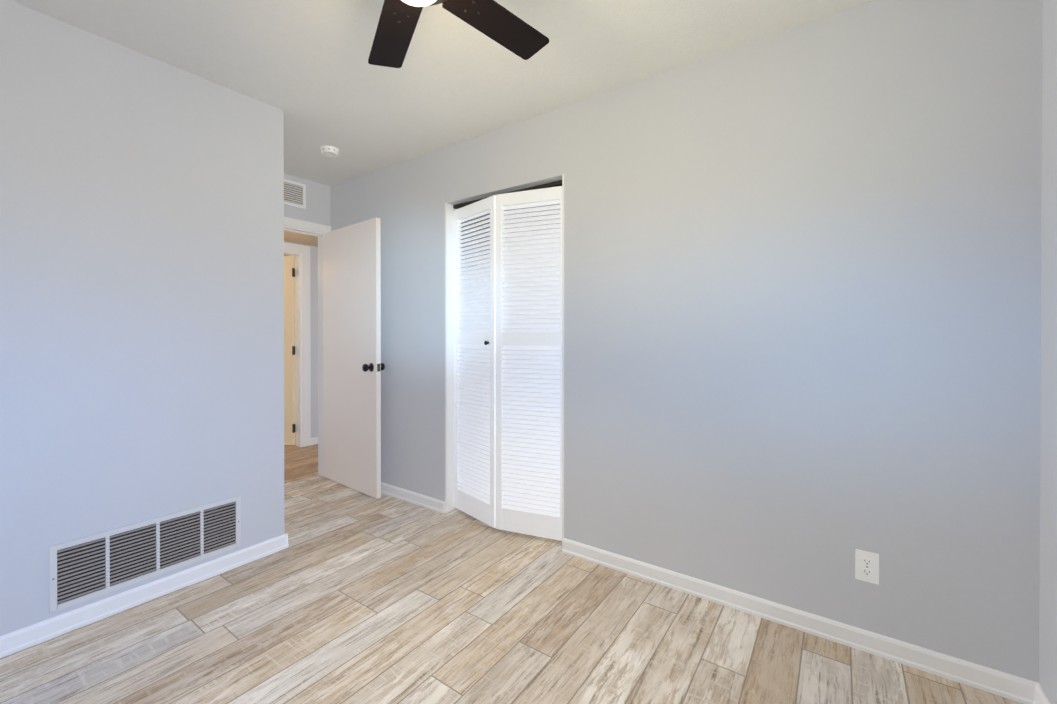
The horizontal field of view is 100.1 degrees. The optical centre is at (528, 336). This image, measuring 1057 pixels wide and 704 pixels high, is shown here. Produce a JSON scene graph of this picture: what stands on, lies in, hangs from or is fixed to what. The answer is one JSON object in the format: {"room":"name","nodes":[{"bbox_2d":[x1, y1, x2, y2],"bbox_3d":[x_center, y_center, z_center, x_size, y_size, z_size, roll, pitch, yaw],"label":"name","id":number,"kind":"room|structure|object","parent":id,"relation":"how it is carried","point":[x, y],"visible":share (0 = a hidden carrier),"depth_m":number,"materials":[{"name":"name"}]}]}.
{"room":"empty bedroom","nodes":[
{"label":"empty bedroom","id":0,"kind":"room"},
{"bbox_2d":[0,0,284,635],"bbox_3d":[-2.313,-0.039,2.072,1.090,2.440,1.744,0,0,35],"label":"wall","id":1,"kind":"structure","parent":0,"point":[141,287],"depth_m":1.93,"materials":[{"name":"grey paint"}]},
{"bbox_2d":[0,533,288,657],"bbox_3d":[-1.819,1.145,1.819,0.017,0.074,1.631,0,0,35],"label":"baseboard","id":2,"kind":"structure","parent":1,"relation":"attached to","point":[23,638],"depth_m":1.93,"materials":[{"name":"white wood"}]},
{"bbox_2d":[49,496,240,612],"bbox_3d":[-1.685,0.954,2.013,0.011,0.261,0.678,0,0,35],"label":"air vent","id":3,"kind":"object","parent":1,"relation":"in","point":[83,569],"visible":1,"depth_m":1.96,"materials":[{"name":"metal"}]},
{"bbox_2d":[295,342,295,424],"bbox_3d":[-2.738,0.091,5.639,1.440,2.150,0.050,0,0,35],"label":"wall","id":4,"kind":"structure","parent":0,"point":[295,383],"depth_m":5.83,"materials":[{"name":"beige paint"}]},
{"bbox_2d":[284,241,317,437],"bbox_3d":[-2.848,0.097,4.145,0.100,2.150,4.520,0,0,35],"label":"wall","id":5,"kind":"structure","parent":0,"point":[314,325],"depth_m":4.79,"materials":[{"name":"grey paint"}]},
{"bbox_2d":[284,255,294,444],"bbox_3d":[-2.866,0.147,4.794,0.713,2.020,0.327,0,0,35],"label":"hall door","id":6,"kind":"structure","parent":5,"relation":"in","point":[289,350],"depth_m":4.71,"materials":[{"name":"wood"}]},
{"bbox_2d":[284,242,310,446],"bbox_3d":[-2.661,0.103,4.399,0.115,2.135,0.950,0,0,35],"label":"door frame","id":7,"kind":"structure","parent":5,"relation":"attached to","point":[301,253],"depth_m":4.71,"materials":[{"name":"white wood"}]},
{"bbox_2d":[309,437,317,445],"bbox_3d":[-1.941,1.130,5.337,0.017,0.074,1.435,0,0,35],"label":"baseboard","id":8,"kind":"structure","parent":5,"relation":"attached to","point":[314,440],"depth_m":4.79,"materials":[{"name":"white wood"}]},
{"bbox_2d":[284,231,317,255],"bbox_3d":[-3.038,-1.018,4.274,2.634,0.080,4.520,0,0,35],"label":"ceiling","id":9,"kind":"structure","parent":0,"point":[299,238],"depth_m":4.41,"materials":[{"name":"beige paint"}]},
{"bbox_2d":[284,173,329,225],"bbox_3d":[-1.965,-0.045,3.419,0.110,2.440,0.860,0,0,35],"label":"wall","id":10,"kind":"structure","parent":0,"point":[317,210],"depth_m":3.62,"materials":[{"name":"grey paint"}]},
{"bbox_2d":[284,179,305,208],"bbox_3d":[-1.898,-1.122,3.407,0.008,0.195,0.372,0,0,35],"label":"air vent","id":11,"kind":"object","parent":10,"relation":"in","point":[294,194],"visible":0.42,"depth_m":3.49,"materials":[{"name":"metal"}]},
{"bbox_2d":[284,217,330,475],"bbox_3d":[-1.965,0.124,3.420,0.138,2.102,0.924,0,0,35],"label":"door frame","id":12,"kind":"structure","parent":10,"relation":"attached to","point":[304,227],"depth_m":3.73,"materials":[{"name":"white wood"}]},
{"bbox_2d":[11,0,871,186],"bbox_3d":[-0.513,-1.298,1.877,4.255,0.080,3.504,0,0,35],"label":"ceiling","id":13,"kind":"structure","parent":0,"point":[312,73],"depth_m":1.97,"materials":[{"name":"paint"}]},
{"bbox_2d":[320,146,338,157],"bbox_3d":[-1.339,-1.244,2.981,0.116,0.039,0.116,0,0,35],"label":"smoke detector","id":14,"kind":"object","parent":13,"relation":"attached to","point":[329,151],"visible":1,"depth_m":2.95,"materials":[{"name":"white plastic"}]},
{"bbox_2d":[368,0,548,67],"bbox_3d":[-0.307,-1.124,1.297,1.015,0.264,1.018,0,0,35],"label":"ceiling fan","id":15,"kind":"object","parent":13,"relation":"hanging from","point":[491,19],"visible":1,"depth_m":1.54,"materials":[{"name":"black wood"}]},
{"bbox_2d":[0,425,1021,703],"bbox_3d":[-1.298,1.207,3.060,6.889,0.060,4.520,0,0,35],"label":"floor","id":16,"kind":"structure","parent":0,"point":[348,595],"depth_m":1.73,"materials":[{"name":"brown wood"}]},
{"bbox_2d":[461,185,561,279],"bbox_3d":[0.087,-0.043,3.071,1.520,2.440,0.670,0,0,35],"label":"wall","id":17,"kind":"structure","parent":0,"point":[489,231],"depth_m":3.53,"materials":[{"name":"grey paint"}]},
{"bbox_2d":[330,0,1041,682],"bbox_3d":[0.015,-0.042,2.632,4.255,2.440,0.130,0,0,35],"label":"wall","id":18,"kind":"structure","parent":0,"point":[800,314],"depth_m":1.79,"materials":[{"name":"grey paint"}]},
{"bbox_2d":[323,217,384,498],"bbox_3d":[-1.401,0.154,3.416,0.800,2.018,0.165,0,0,35],"label":"door","id":19,"kind":"structure","parent":18,"relation":"in","point":[353,366],"depth_m":3.37,"materials":[{"name":"wood"}]},
{"bbox_2d":[381,482,444,512],"bbox_3d":[-1.121,1.138,3.345,1.364,0.074,0.017,0,0,35],"label":"baseboard","id":20,"kind":"structure","parent":18,"relation":"attached to","point":[428,502],"depth_m":3.12,"materials":[{"name":"white wood"}]},
{"bbox_2d":[453,180,561,540],"bbox_3d":[-0.171,0.133,2.705,0.892,2.041,0.145,0,0,35],"label":"closet door","id":21,"kind":"structure","parent":18,"relation":"in","point":[508,391],"depth_m":2.62,"materials":[{"name":"wood"}]},
{"bbox_2d":[562,538,1030,703],"bbox_3d":[0.898,1.144,1.926,1.732,0.074,0.017,0,0,35],"label":"baseboard","id":22,"kind":"structure","parent":18,"relation":"attached to","point":[1004,685],"depth_m":1.73,"materials":[{"name":"white wood"}]},
{"bbox_2d":[855,549,878,584],"bbox_3d":[1.275,0.867,1.666,0.070,0.114,0.007,0,0,35],"label":"electrical outlet","id":23,"kind":"object","parent":18,"relation":"attached to","point":[866,566],"visible":1,"depth_m":1.66,"materials":[{"name":"white plastic"}]},
{"bbox_2d":[1039,0,1056,703],"bbox_3d":[0.928,-0.032,0.319,0.100,2.440,2.604,0,0,35],"label":"wall","id":24,"kind":"structure","parent":0,"point":[1048,564],"depth_m":1.36,"materials":[{"name":"grey paint"}]},
{"bbox_2d":[1028,681,1050,703],"bbox_3d":[0.918,1.151,0.411,0.017,0.074,2.474,0,0,35],"label":"baseboard","id":25,"kind":"structure","parent":24,"relation":"attached to","point":[1036,695],"depth_m":1.41,"materials":[{"name":"white wood"}]}
]}

